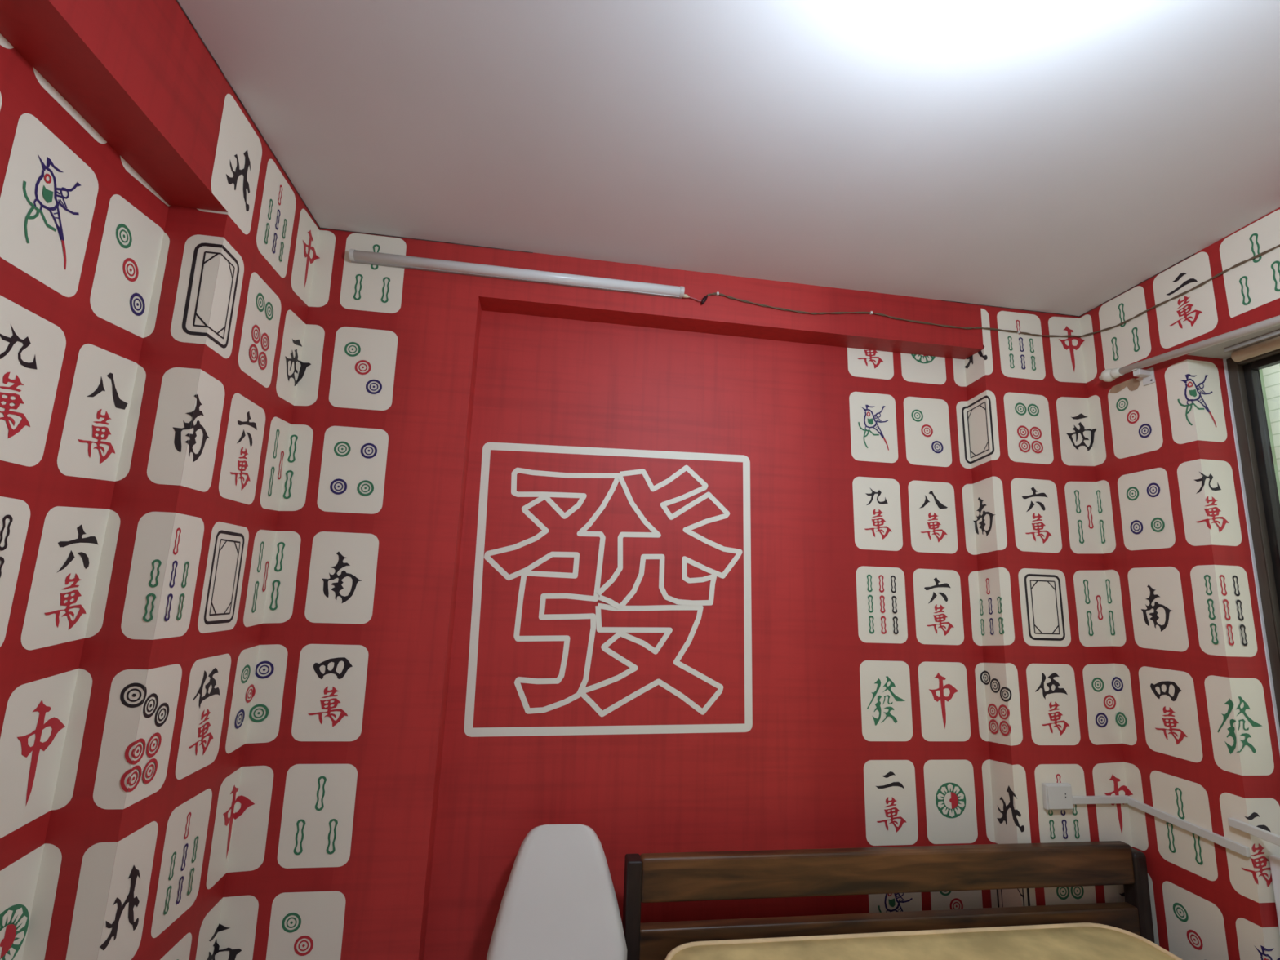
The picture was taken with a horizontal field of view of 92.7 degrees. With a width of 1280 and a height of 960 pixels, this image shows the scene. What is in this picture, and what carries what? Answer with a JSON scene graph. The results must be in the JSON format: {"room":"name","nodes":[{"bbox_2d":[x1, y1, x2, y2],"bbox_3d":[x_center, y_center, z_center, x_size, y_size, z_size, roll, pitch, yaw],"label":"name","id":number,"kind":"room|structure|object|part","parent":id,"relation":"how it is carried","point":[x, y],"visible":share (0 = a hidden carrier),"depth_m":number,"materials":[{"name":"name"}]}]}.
{"room":"bedroom","nodes":[
{"label":"bedroom","id":0,"kind":"room"},
{"bbox_2d":[0,0,319,959],"bbox_3d":[-0.802,0.173,-0.112,0.121,2.514,3.503,4,-11,-8],"label":"wall","id":1,"kind":"structure","parent":0,"point":[157,255],"depth_m":1.16,"materials":[{"name":"red paper"}]},
{"bbox_2d":[213,227,1133,959],"bbox_3d":[0.261,0.571,1.835,2.580,2.514,0.102,4,-11,-8],"label":"wall","id":2,"kind":"structure","parent":0,"point":[651,574],"depth_m":1.88,"materials":[{"name":"red paper"}]},
{"bbox_2d":[348,248,689,298],"bbox_3d":[-0.349,-0.635,1.887,1.032,0.036,0.032,4,-11,-8],"label":"tube light","id":3,"kind":"object","parent":2,"relation":"attached to","point":[355,255],"visible":1,"depth_m":1.87,"materials":[{"name":"grey"}]},
{"bbox_2d":[1041,782,1073,809],"bbox_3d":[1.277,0.967,1.866,0.090,0.074,0.022,4,-11,-8],"label":"wall outlet","id":4,"kind":"object","parent":2,"relation":"attached to","point":[1055,796],"visible":1,"depth_m":1.86,"materials":[{"name":"white plastic"}]},
{"bbox_2d":[177,0,1279,315],"bbox_3d":[0.518,-1.016,0.387,3.300,0.100,3.850,4,-11,-8],"label":"ceiling","id":5,"kind":"structure","parent":0,"point":[1060,157],"depth_m":1.37,"materials":[{"name":"paint"}]},
{"bbox_2d":[1079,207,1279,959],"bbox_3d":[1.838,0.342,0.273,0.240,2.514,3.507,3,-10,-5],"label":"wall","id":6,"kind":"structure","parent":0,"point":[1200,729],"depth_m":1.76,"materials":[{"name":"red paper"}]},
{"bbox_2d":[688,244,1279,337],"bbox_3d":[1.013,-0.711,1.158,1.440,0.051,1.905,4,-11,-8],"label":"wire","id":7,"kind":"object","parent":6,"relation":"attached to","point":[704,300],"visible":1,"depth_m":2.02,"materials":[{"name":"brown"}]},
{"bbox_2d":[1071,795,1250,857],"bbox_3d":[1.450,0.970,1.723,0.210,0.040,0.352,4,-11,-8],"label":"cable trunking","id":8,"kind":"object","parent":6,"relation":"attached to","point":[1233,846],"visible":0.92,"depth_m":1.77,"materials":[{"name":"white plastic"}]},
{"bbox_2d":[1098,315,1279,386],"bbox_3d":[1.660,-0.438,1.056,0.064,0.203,2.003,3,-10,-6],"label":"curtain rod","id":9,"kind":"object","parent":6,"relation":"attached to","point":[1148,376],"visible":1,"depth_m":1.78,"materials":[{"name":"white plastic"}]},
{"bbox_2d":[1226,348,1279,727],"bbox_3d":[1.881,0.111,0.940,0.072,1.240,1.591,4,-11,-8],"label":"window","id":10,"kind":"structure","parent":6,"relation":"in","point":[1246,393],"depth_m":1.72,"materials":[{"name":"brown metal"}]},
{"bbox_2d":[1224,328,1279,362],"bbox_3d":[1.809,-0.481,1.034,0.046,0.043,1.472,4,-11,-8],"label":"roller blind","id":11,"kind":"object","parent":10,"relation":"attached to","point":[1268,342],"visible":1,"depth_m":1.68,"materials":[{"name":"beige fabric"}]},
{"bbox_3d":[1.817,0.177,1.309,0.026,1.182,0.774,4,-11,-8],"label":"sash","id":12,"kind":"part","parent":10,"relation":"part of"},
{"bbox_2d":[1227,817,1279,846],"bbox_3d":[1.593,0.844,1.220,0.016,0.051,0.784,3,-10,-5],"label":"cable trunking","id":13,"kind":"object","parent":6,"relation":"attached to","point":[1272,837],"visible":1,"depth_m":1.54,"materials":[{"name":"white plastic"}]},
{"bbox_3d":[0.423,1.553,-0.086,3.300,0.100,3.850,4,-11,-8],"label":"floor","id":14,"kind":"structure","parent":0,"visible":0},
{"bbox_2d":[486,823,626,959],"bbox_3d":[-0.181,1.302,1.306,0.344,0.855,0.578,4,-11,-8],"label":"ironing board","id":15,"kind":"object","parent":14,"relation":"on","point":[559,900],"visible":1,"depth_m":1.55,"materials":[{"name":"white fabric"}]},
{"bbox_2d":[622,840,1155,959],"bbox_3d":[0.875,1.255,0.670,1.556,0.792,2.078,4,-11,-8],"label":"headboard","id":16,"kind":"object","parent":14,"relation":"on","point":[673,877],"visible":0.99,"depth_m":1.68,"materials":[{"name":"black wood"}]},
{"bbox_3d":[-0.031,1.384,1.542,0.040,0.788,0.056,4,-11,-8],"label":"headboard post","id":17,"kind":"part","parent":16,"relation":"part of","materials":[{"name":"black wood"}]},
{"bbox_3d":[0.729,1.094,1.715,1.478,0.108,0.040,4,-11,-8],"label":"headboard rail","id":18,"kind":"part","parent":16,"relation":"part of","materials":[{"name":"brown wood"}]},
{"bbox_3d":[0.721,1.306,1.676,1.478,0.204,0.040,4,-11,-8],"label":"headboard rail","id":19,"kind":"part","parent":16,"relation":"part of","materials":[{"name":"brown wood"}]},
{"bbox_2d":[665,922,1182,959],"bbox_3d":[0.848,1.168,0.709,1.345,0.241,1.904,4,-11,-8],"label":"mattress","id":20,"kind":"object","parent":16,"relation":"on","point":[1079,940],"visible":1,"depth_m":1.58,"materials":[{"name":"beige fabric"}]},
{"bbox_3d":[1.463,1.488,1.762,0.044,0.772,0.056,4,-11,-8],"label":"headboard post","id":21,"kind":"part","parent":16,"relation":"part of","materials":[{"name":"black wood"}]},
{"bbox_2d":[1269,854,1279,933],"bbox_3d":[1.669,1.306,1.025,0.022,0.878,0.938,4,-11,-8],"label":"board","id":22,"kind":"object","parent":14,"relation":"on","point":[1274,860],"visible":1,"depth_m":1.54,"materials":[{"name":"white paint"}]},
{"label":"outside","id":23,"kind":"structure","parent":0,"visible":0},
{"bbox_2d":[1262,363,1279,480],"bbox_3d":[3.670,-0.448,-0.278,0.200,6.000,6.575,4,-11,-8],"label":"wall","id":24,"kind":"structure","parent":23,"point":[1271,375],"depth_m":2.96,"materials":[{"name":"white tile"}]}
]}

